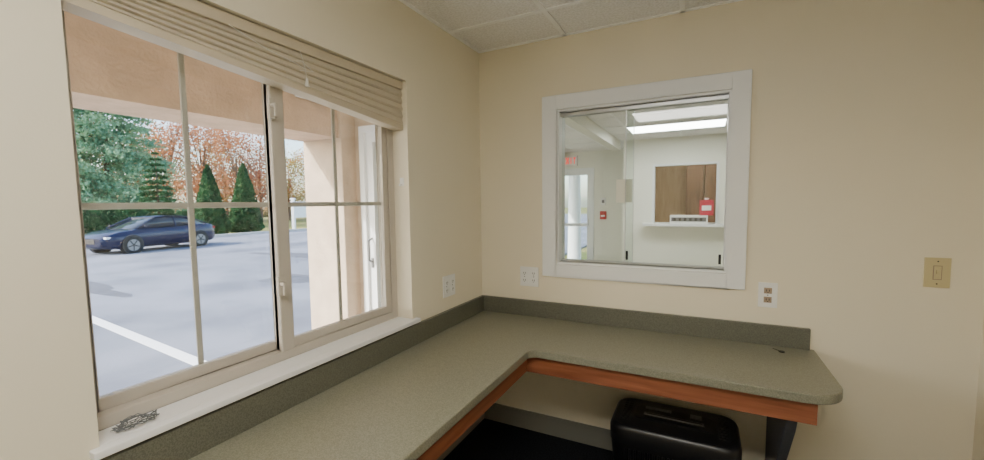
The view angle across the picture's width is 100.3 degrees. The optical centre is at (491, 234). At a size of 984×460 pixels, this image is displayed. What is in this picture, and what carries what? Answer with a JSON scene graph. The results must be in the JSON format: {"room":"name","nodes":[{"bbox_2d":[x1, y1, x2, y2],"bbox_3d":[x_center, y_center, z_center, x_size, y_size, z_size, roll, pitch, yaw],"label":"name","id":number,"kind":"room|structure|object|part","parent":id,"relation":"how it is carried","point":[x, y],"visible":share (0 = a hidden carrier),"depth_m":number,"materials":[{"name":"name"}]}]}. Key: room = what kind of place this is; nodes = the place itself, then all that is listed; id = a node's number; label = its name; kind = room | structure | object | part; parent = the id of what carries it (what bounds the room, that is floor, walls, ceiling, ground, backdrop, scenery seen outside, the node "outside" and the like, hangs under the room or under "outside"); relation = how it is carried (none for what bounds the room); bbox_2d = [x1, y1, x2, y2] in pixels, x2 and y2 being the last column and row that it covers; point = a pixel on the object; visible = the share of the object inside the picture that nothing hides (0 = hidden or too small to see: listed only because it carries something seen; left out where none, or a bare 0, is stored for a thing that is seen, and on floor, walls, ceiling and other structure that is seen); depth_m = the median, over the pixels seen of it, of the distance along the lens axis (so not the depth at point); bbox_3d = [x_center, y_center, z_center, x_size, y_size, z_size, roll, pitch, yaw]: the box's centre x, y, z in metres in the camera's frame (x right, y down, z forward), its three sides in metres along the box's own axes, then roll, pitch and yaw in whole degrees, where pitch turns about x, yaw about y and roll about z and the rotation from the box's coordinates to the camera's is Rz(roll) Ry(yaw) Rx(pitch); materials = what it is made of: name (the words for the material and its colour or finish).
{"room":"reception office","nodes":[
{"label":"reception office","id":0,"kind":"room"},
{"bbox_2d":[0,0,481,459],"bbox_3d":[-0.968,0.242,1.144,0.200,2.950,3.820,1,5,27],"label":"wall","id":1,"kind":"structure","parent":0,"point":[48,411],"depth_m":0.95,"materials":[{"name":"beige paint"}]},
{"bbox_2d":[61,10,390,412],"bbox_3d":[-0.787,-0.112,1.518,0.068,1.090,1.150,1,5,27],"label":"window","id":2,"kind":"structure","parent":1,"relation":"in","point":[136,391],"depth_m":1.47,"materials":[{"name":"beige plastic"}]},
{"bbox_2d":[61,0,402,130],"bbox_3d":[-0.720,-0.577,1.462,0.080,0.228,1.194,1,5,27],"label":"window blind","id":3,"kind":"object","parent":2,"relation":"attached to","point":[196,29],"visible":1,"depth_m":1.33,"materials":[{"name":"beige"}]},
{"bbox_3d":[-0.725,-0.587,1.380,0.016,0.121,0.301,1,5,27],"label":"pull cord","id":4,"kind":"part","parent":3,"relation":"part of","materials":[{"name":"white plastic"}]},
{"bbox_2d":[266,98,286,296],"bbox_3d":[-0.759,-0.125,1.456,0.038,0.700,0.023,1,5,27],"label":"latches","id":5,"kind":"object","parent":2,"relation":"attached to","point":[272,106],"visible":1,"depth_m":1.44,"materials":[{"name":"beige plastic"}]},
{"bbox_3d":[-0.779,-0.111,1.500,0.038,1.085,0.052,1,5,27],"label":"meeting stile","id":6,"kind":"part","parent":2,"relation":"part of","materials":[{"name":"beige plastic"}]},
{"bbox_3d":[-0.659,-0.131,1.753,0.025,1.090,0.613,1,5,27],"label":"sash","id":7,"kind":"part","parent":2,"relation":"part of","materials":[{"name":"beige plastic"}]},
{"bbox_2d":[97,124,397,431],"bbox_3d":[-0.797,-0.115,1.523,0.075,1.167,1.230,1,5,27],"label":"frame","id":8,"kind":"object","parent":1,"relation":"attached to","point":[110,417],"visible":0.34,"depth_m":1.46,"materials":[{"name":"beige plastic"}]},
{"bbox_2d":[89,317,420,459],"bbox_3d":[-0.694,0.474,1.540,0.120,0.020,1.252,1,5,27],"label":"windowsill","id":9,"kind":"structure","parent":1,"relation":"attached to","point":[175,414],"depth_m":1.28,"materials":[{"name":"white paint"}]},
{"bbox_2d":[110,409,159,431],"bbox_3d":[-0.935,0.490,1.078,0.061,0.016,0.104,1,5,27],"label":"scrap","id":10,"kind":"object","parent":9,"relation":"on","point":[119,428],"visible":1,"depth_m":1.08,"materials":[{"name":"grey"}]},
{"bbox_2d":[399,178,403,185],"bbox_3d":[-0.445,-0.256,2.013,0.022,0.041,0.020,1,5,27],"label":"cleat","id":11,"kind":"object","parent":1,"relation":"attached to","point":[401,179],"visible":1,"depth_m":2.01,"materials":[{"name":"white plastic"}]},
{"bbox_2d":[443,274,454,297],"bbox_3d":[-0.243,0.293,2.342,0.010,0.120,0.120,1,5,27],"label":"electrical outlet","id":12,"kind":"object","parent":1,"relation":"attached to","point":[449,280],"visible":1,"depth_m":2.33,"materials":[{"name":"white plastic"}]},
{"bbox_2d":[436,414,483,459],"bbox_3d":[-0.869,1.307,1.164,0.008,0.120,3.592,1,5,27],"label":"baseboard","id":13,"kind":"structure","parent":1,"relation":"attached to","point":[480,418],"depth_m":2.50,"materials":[{"name":"grey plastic"}]},
{"bbox_2d":[100,295,842,459],"bbox_3d":[0.045,0.896,1.006,1.759,0.739,2.998,1,5,27],"label":"countertop","id":14,"kind":"structure","parent":1,"relation":"attached to","point":[409,393],"depth_m":1.68,"materials":[{"name":"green laminate"}]},
{"bbox_2d":[303,111,360,328],"bbox_3d":[-1.599,-0.018,4.427,0.650,2.950,0.580,1,5,27],"label":"stucco column","id":15,"kind":"structure","parent":0,"point":[318,159],"depth_m":4.20,"materials":[{"name":"beige paint"}]},
{"bbox_2d":[354,117,374,312],"bbox_3d":[-0.759,0.053,3.622,1.680,2.950,0.800,1,5,27],"label":"wall","id":16,"kind":"structure","parent":0,"point":[358,122],"depth_m":4.22,"materials":[{"name":"paint"}]},
{"bbox_2d":[358,125,380,311],"bbox_3d":[-0.881,0.099,4.026,0.940,2.340,0.159,1,5,27],"label":"door","id":17,"kind":"structure","parent":16,"relation":"in","point":[367,145],"depth_m":4.16,"materials":[{"name":"white"}]},
{"bbox_2d":[295,95,727,152],"bbox_3d":[2.253,-1.406,5.501,5.280,0.036,7.080,1,5,27],"label":"ceiling","id":18,"kind":"structure","parent":0,"point":[614,123],"depth_m":4.89,"materials":[{"name":"white paint"}]},
{"bbox_2d":[565,116,620,150],"bbox_3d":[0.995,-1.236,4.580,0.120,0.133,4.280,1,5,27],"label":"ceiling beam","id":19,"kind":"structure","parent":18,"relation":"attached to","point":[582,124],"depth_m":4.93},
{"bbox_2d":[624,117,726,133],"bbox_3d":[2.311,-1.357,5.177,1.160,0.014,0.590,1,5,27],"label":"ceiling light","id":20,"kind":"object","parent":18,"relation":"attached to","point":[713,122],"depth_m":5.14,"materials":[{"name":"white plastic"}]},
{"bbox_2d":[443,418,612,459],"bbox_3d":[0.156,1.443,0.657,2.300,0.100,3.600,1,5,27],"label":"floor","id":21,"kind":"structure","parent":0,"point":[490,439],"depth_m":2.43,"materials":[{"name":"carpet"}]},
{"bbox_2d":[610,398,741,459],"bbox_3d":[0.880,1.085,2.003,0.557,0.395,0.332,1,5,27],"label":"paper shredder","id":22,"kind":"object","parent":21,"relation":"on","point":[640,429],"visible":1,"depth_m":1.92,"materials":[{"name":"black plastic"}]},
{"bbox_2d":[399,0,742,52],"bbox_3d":[0.126,-1.002,0.473,2.300,0.036,3.600,1,5,27],"label":"ceiling","id":23,"kind":"structure","parent":0,"point":[483,26],"depth_m":2.09,"materials":[{"name":"tile"}]},
{"bbox_2d":[565,149,623,260],"bbox_3d":[1.635,-0.370,7.926,2.070,2.390,0.120,1,5,27],"label":"wall","id":24,"kind":"structure","parent":0,"point":[608,165],"depth_m":7.60,"materials":[{"name":"white paint"}]},
{"bbox_2d":[565,155,577,165],"bbox_3d":[1.480,-1.394,7.824,0.300,0.190,0.054,1,5,27],"label":"exit sign","id":25,"kind":"object","parent":24,"relation":"attached to","point":[569,160],"visible":0.74,"depth_m":7.78,"materials":[{"name":"white"}]},
{"bbox_2d":[565,167,593,259],"bbox_3d":[1.462,-0.216,7.971,1.030,2.080,0.100,1,5,27],"label":"door","id":26,"kind":"structure","parent":24,"relation":"in","point":[589,172],"depth_m":7.74,"materials":[{"name":"white"}]},
{"bbox_2d":[600,211,605,218],"bbox_3d":[2.056,-0.352,7.609,0.110,0.150,0.065,1,5,27],"label":"alarm pull station","id":27,"kind":"object","parent":24,"relation":"attached to","point":[602,213],"visible":1,"depth_m":7.59,"materials":[{"name":"red plastic"}]},
{"bbox_2d":[601,198,605,204],"bbox_3d":[2.058,-0.607,7.598,0.090,0.140,0.045,1,5,27],"label":"thermostat","id":28,"kind":"object","parent":24,"relation":"attached to","point":[603,200],"visible":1,"depth_m":7.58,"materials":[{"name":"white plastic"}]},
{"bbox_2d":[622,133,726,266],"bbox_3d":[4.151,-0.334,7.029,3.230,2.390,2.800,1,5,27],"label":"wall","id":29,"kind":"structure","parent":0,"point":[684,245],"depth_m":6.21,"materials":[{"name":"white paint"}]},
{"bbox_2d":[642,161,723,226],"bbox_3d":[2.866,-0.594,6.166,1.090,0.930,0.460,1,5,27],"label":"window","id":30,"kind":"structure","parent":29,"relation":"in","point":[710,224],"depth_m":6.03,"materials":[{"name":"white wood"}]},
{"bbox_2d":[670,215,707,223],"bbox_3d":[2.913,-0.223,6.089,0.500,0.120,0.207,1,5,27],"label":"sign","id":31,"kind":"object","parent":30,"relation":"on","point":[684,219],"visible":0.99,"depth_m":5.99,"materials":[{"name":"white plastic"}]},
{"bbox_2d":[699,198,713,214],"bbox_3d":[3.108,-0.401,5.955,0.180,0.250,0.124,1,5,27],"label":"tissue box","id":32,"kind":"object","parent":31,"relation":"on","point":[706,207],"visible":0.98,"depth_m":5.90,"materials":[{"name":"red"}]},
{"bbox_2d":[655,165,704,221],"bbox_3d":[4.408,-0.365,7.401,3.110,2.390,0.100,1,5,27],"label":"wall","id":33,"kind":"structure","parent":0,"point":[670,181],"depth_m":7.83,"materials":[{"name":"brown wood"}]},
{"bbox_2d":[479,0,983,459],"bbox_3d":[1.474,0.080,1.967,3.400,2.390,0.120,1,5,27],"label":"wall","id":34,"kind":"structure","parent":0,"point":[866,162],"depth_m":1.86,"materials":[{"name":"beige paint"}]},
{"bbox_2d":[520,266,538,286],"bbox_3d":[0.230,0.262,2.543,0.120,0.120,0.010,1,5,27],"label":"electrical outlet","id":35,"kind":"object","parent":34,"relation":"attached to","point":[529,276],"visible":1,"depth_m":2.54,"materials":[{"name":"white plastic"}]},
{"bbox_2d":[484,403,612,450],"bbox_3d":[0.969,1.203,2.244,2.300,0.120,0.008,1,5,27],"label":"baseboard","id":36,"kind":"structure","parent":34,"relation":"attached to","point":[587,434],"depth_m":2.54,"materials":[{"name":"grey plastic"}]},
{"bbox_2d":[560,94,728,269],"bbox_3d":[0.800,-0.267,2.272,0.859,0.878,0.040,1,5,27],"label":"track","id":37,"kind":"object","parent":34,"relation":"attached to","point":[721,97],"visible":1,"depth_m":2.23,"materials":[{"name":"silver metal"}]},
{"bbox_3d":[0.604,-0.273,2.380,0.411,0.866,0.005,1,5,27],"label":"pane","id":38,"kind":"object","parent":37,"relation":"in","visible":0},
{"bbox_2d":[616,179,631,202],"bbox_3d":[0.742,-0.243,2.309,0.086,0.130,0.001,1,5,27],"label":"note","id":39,"kind":"object","parent":38,"relation":"attached to","point":[620,184],"visible":1,"depth_m":2.31,"materials":[{"name":"white paper"}]},
{"bbox_3d":[0.959,-0.262,2.180,0.484,0.866,0.005,1,5,27],"label":"pane","id":40,"kind":"object","parent":37,"relation":"in","visible":0},
{"bbox_2d":[624,109,720,263],"bbox_3d":[0.957,-0.262,2.187,0.477,0.866,0.032,1,5,27],"label":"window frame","id":41,"kind":"structure","parent":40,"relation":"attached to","point":[719,255],"depth_m":2.28,"materials":[{"name":"silver metal"}]},
{"bbox_2d":[542,69,752,289],"bbox_3d":[0.797,-0.269,2.274,1.050,1.063,0.138,1,5,27],"label":"window frame","id":42,"kind":"structure","parent":34,"relation":"attached to","point":[740,82],"depth_m":2.15,"materials":[{"name":"white wood"}]},
{"bbox_2d":[758,282,777,307],"bbox_3d":[1.331,0.294,1.984,0.078,0.120,0.010,1,5,27],"label":"electrical outlet","id":43,"kind":"object","parent":34,"relation":"attached to","point":[767,292],"visible":1,"depth_m":1.98,"materials":[{"name":"white plastic"}]},
{"bbox_2d":[923,257,951,287],"bbox_3d":[1.849,0.160,1.705,0.080,0.125,0.018,1,5,27],"label":"light switch","id":44,"kind":"object","parent":34,"relation":"attached to","point":[937,271],"visible":1,"depth_m":1.71,"materials":[{"name":"beige plastic"}]},
{"bbox_2d":[972,314,983,459],"bbox_3d":[1.219,0.230,0.016,0.120,2.390,3.600,1,5,27],"label":"wall","id":45,"kind":"structure","parent":0,"point":[978,443],"depth_m":1.66,"materials":[{"name":"beige paint"}]},
{"bbox_3d":[2.282,1.039,5.685,5.280,0.100,7.080,1,5,27],"label":"floor","id":46,"kind":"structure","parent":0,"visible":0},
{"bbox_2d":[685,164,716,222],"bbox_3d":[4.007,-0.235,7.336,1.000,2.150,0.378,1,5,27],"label":"storage cabinet","id":47,"kind":"object","parent":46,"relation":"on","point":[694,174],"visible":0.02,"depth_m":7.27,"materials":[{"name":"wood"}]},
{"label":"outside","id":48,"kind":"structure","parent":0,"visible":0},
{"bbox_2d":[228,207,586,259],"bbox_3d":[-31.170,0.145,29.809,200.000,0.340,260.000,1,5,27],"label":"lawn","id":49,"kind":"structure","parent":48,"point":[301,222],"depth_m":40.30,"materials":[{"name":"green plant"}]},
{"bbox_2d":[82,210,106,233],"bbox_3d":[-21.305,-0.477,21.169,2.587,1.957,2.624,-4,5,-35],"label":"shrub","id":50,"kind":"object","parent":49,"relation":"on","point":[94,222],"visible":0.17,"depth_m":21.12,"materials":[{"name":"green plant"}]},
{"bbox_2d":[85,210,112,230],"bbox_3d":[-21.655,-0.463,22.221,2.385,1.779,2.352,-3,5,-27],"label":"shrub","id":51,"kind":"object","parent":49,"relation":"on","point":[106,220],"visible":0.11,"depth_m":22.32,"materials":[{"name":"green plant"}]},
{"bbox_2d":[96,209,124,226],"bbox_3d":[-22.005,-0.672,23.278,2.743,2.046,2.704,0,4,5],"label":"shrub","id":52,"kind":"object","parent":49,"relation":"on","point":[114,215],"visible":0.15,"depth_m":23.12,"materials":[{"name":"green plant"}]},
{"bbox_2d":[73,108,149,210],"bbox_3d":[-31.860,-6.900,30.156,12.004,13.675,11.472,-2,5,-21],"label":"pine tree","id":53,"kind":"object","parent":49,"relation":"on","point":[101,175],"visible":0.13,"depth_m":30.54,"materials":[{"name":"green plant"}]},
{"bbox_2d":[119,209,148,220],"bbox_3d":[-21.732,-0.745,24.798,2.624,1.957,2.587,1,5,21],"label":"shrub","id":54,"kind":"object","parent":49,"relation":"on","point":[126,212],"visible":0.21,"depth_m":24.42,"materials":[{"name":"green plant"}]},
{"bbox_2d":[73,109,195,215],"bbox_3d":[-30.448,-7.635,32.402,12.390,14.769,12.964,0,4,3],"label":"pine tree","id":55,"kind":"object","parent":49,"relation":"on","point":[117,125],"visible":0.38,"depth_m":31.94,"materials":[{"name":"green plant"}]},
{"bbox_2d":[95,118,198,208],"bbox_3d":[-37.971,-7.268,45.834,12.685,12.206,12.114,-2,5,-23],"label":"autumn tree","id":56,"kind":"object","parent":49,"relation":"on","point":[109,118],"visible":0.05,"depth_m":45.42,"materials":[{"name":"rust leaves"},{"name":"bark"}]},
{"bbox_2d":[136,150,186,215],"bbox_3d":[-22.066,-2.714,26.958,3.161,5.568,2.850,-2,5,-21],"label":"spruce tree","id":57,"kind":"object","parent":49,"relation":"on","point":[167,212],"visible":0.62,"depth_m":26.80,"materials":[{"name":"green plant"}]},
{"bbox_2d":[129,118,223,209],"bbox_3d":[-34.704,-7.322,44.359,11.015,12.455,10.136,3,6,44],"label":"autumn tree","id":58,"kind":"object","parent":49,"relation":"on","point":[163,123],"visible":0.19,"depth_m":43.39,"materials":[{"name":"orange plant"}]},
{"bbox_2d":[175,210,187,217],"bbox_3d":[-22.188,-0.924,29.623,2.117,1.601,2.147,0,4,12],"label":"shrub","id":59,"kind":"object","parent":49,"relation":"on","point":[185,212],"visible":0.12,"depth_m":29.31,"materials":[{"name":"green plant"}]},
{"bbox_2d":[136,122,254,201],"bbox_3d":[-31.650,-7.331,43.983,11.015,12.455,10.136,-2,4,-13],"label":"autumn tree","id":60,"kind":"object","parent":49,"relation":"on","point":[208,144],"visible":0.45,"depth_m":42.89,"materials":[{"name":"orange plant"}]},
{"bbox_2d":[194,164,231,233],"bbox_3d":[-17.789,-2.167,25.860,2.162,4.537,2.259,1,5,27],"label":"arborvitae","id":61,"kind":"object","parent":49,"relation":"on","point":[209,191],"visible":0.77,"depth_m":25.55,"materials":[{"name":"green plant"}]},
{"bbox_2d":[153,207,291,216],"bbox_3d":[-45.799,-3.041,53.873,3.342,2.762,120.374,1,5,27],"label":"hedge","id":62,"kind":"object","parent":49,"relation":"on","point":[265,211],"visible":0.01,"depth_m":67.93,"materials":[{"name":"green plant"}]},
{"bbox_2d":[180,131,264,216],"bbox_3d":[-34.278,-7.278,52.763,11.013,11.096,11.532,-3,5,-24],"label":"autumn tree","id":63,"kind":"object","parent":49,"relation":"on","point":[226,199],"visible":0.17,"depth_m":51.21,"materials":[{"name":"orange plant"}]},
{"bbox_2d":[181,127,287,210],"bbox_3d":[-26.714,-6.745,43.696,9.914,11.210,9.122,-1,4,-5],"label":"autumn tree","id":64,"kind":"object","parent":49,"relation":"on","point":[221,137],"visible":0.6,"depth_m":43.33,"materials":[{"name":"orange plant"}]},
{"bbox_2d":[228,163,264,232],"bbox_3d":[-16.939,-2.501,28.207,2.405,4.831,2.302,2,5,31],"label":"arborvitae","id":65,"kind":"object","parent":49,"relation":"on","point":[247,219],"visible":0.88,"depth_m":27.75,"materials":[{"name":"green plant"}]},
{"bbox_2d":[207,132,304,217],"bbox_3d":[-29.238,-7.631,49.834,11.767,12.118,10.874,1,4,16],"label":"autumn tree","id":66,"kind":"object","parent":49,"relation":"on","point":[262,189],"visible":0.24,"depth_m":49.54,"materials":[{"name":"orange plant"}]},
{"bbox_2d":[214,228,306,236],"bbox_3d":[-18.134,0.425,20.369,0.200,0.200,105.000,1,5,27],"label":"curb","id":67,"kind":"object","parent":49,"relation":"on","point":[301,229],"depth_m":25.77,"materials":[{"name":"concrete"}]},
{"bbox_2d":[252,149,305,219],"bbox_3d":[-26.099,-6.526,52.538,9.361,9.432,9.802,-2,4,-16],"label":"autumn tree","id":68,"kind":"object","parent":49,"relation":"on","point":[291,162],"visible":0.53,"depth_m":53.08,"materials":[{"name":"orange plant"}]},
{"bbox_2d":[286,147,305,198],"bbox_3d":[-25.645,-7.868,58.457,9.914,11.210,9.122,-3,5,-30],"label":"autumn tree","id":69,"kind":"object","parent":49,"relation":"on","point":[302,154],"visible":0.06,"depth_m":56.94,"materials":[{"name":"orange plant"}]},
{"bbox_2d":[290,198,306,228],"bbox_3d":[-15.062,-1.650,32.662,0.280,2.420,3.000,0,4,4],"label":"sign frame","id":70,"kind":"object","parent":49,"relation":"on","point":[296,212],"visible":0.38,"depth_m":31.60,"materials":[{"name":"white"}]},
{"bbox_2d":[568,175,580,258],"bbox_3d":[1.910,-0.413,9.516,0.460,3.010,0.460,1,5,27],"label":"porch column","id":71,"kind":"structure","parent":49,"relation":"on","point":[574,189],"depth_m":9.40,"materials":[{"name":"white paint"}]},
{"bbox_3d":[-4.821,0.497,-1.890,0.550,2.950,0.500,1,5,27],"label":"stucco column","id":72,"kind":"structure","parent":49,"relation":"on","visible":0},
{"bbox_2d":[64,11,337,141],"bbox_3d":[-3.236,-0.973,1.188,0.500,0.520,6.620,1,5,27],"label":"porch beam","id":73,"kind":"object","parent":72,"relation":"on","point":[113,71],"visible":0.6,"depth_m":2.76,"materials":[{"name":"beige paint"}]},
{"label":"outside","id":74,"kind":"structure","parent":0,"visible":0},
{"bbox_2d":[86,214,586,395],"bbox_3d":[-8.640,0.741,15.553,21.100,0.060,105.000,1,5,27],"label":"parking lot","id":75,"kind":"structure","parent":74,"point":[236,307],"depth_m":7.68,"materials":[{"name":"grey asphalt"}]},
{"bbox_2d":[89,281,131,296],"bbox_3d":[-8.919,1.197,9.119,3.917,0.003,0.791,1,5,27],"label":"asphalt patch","id":76,"kind":"object","parent":75,"relation":"on","point":[95,288],"visible":0.44,"depth_m":8.82,"materials":[{"name":"grey asphalt"}]},
{"bbox_2d":[92,316,205,365],"bbox_3d":[-4.843,1.410,5.612,4.918,0.004,0.140,2,5,32],"label":"parking line","id":77,"kind":"object","parent":75,"relation":"on","point":[183,356],"visible":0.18,"depth_m":5.39,"materials":[{"name":"white paint"}]},
{"bbox_2d":[85,216,214,253],"bbox_3d":[-14.495,-0.054,17.563,2.000,1.473,4.640,0,4,14],"label":"car","id":78,"kind":"object","parent":75,"relation":"on","point":[131,236],"visible":0.84,"depth_m":16.72,"materials":[{"name":"blue paint"}]},
{"bbox_2d":[251,252,307,257],"bbox_3d":[-7.366,0.738,14.964,4.091,0.003,0.960,1,5,27],"label":"asphalt patch","id":79,"kind":"object","parent":75,"relation":"on","point":[298,255],"visible":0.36,"depth_m":14.93,"materials":[{"name":"grey asphalt"}]},
{"bbox_2d":[258,274,309,282],"bbox_3d":[-4.586,1.090,9.841,2.309,0.003,1.154,1,5,27],"label":"asphalt patch","id":80,"kind":"object","parent":75,"relation":"on","point":[296,278],"visible":0.33,"depth_m":9.89,"materials":[{"name":"grey asphalt"}]}
]}

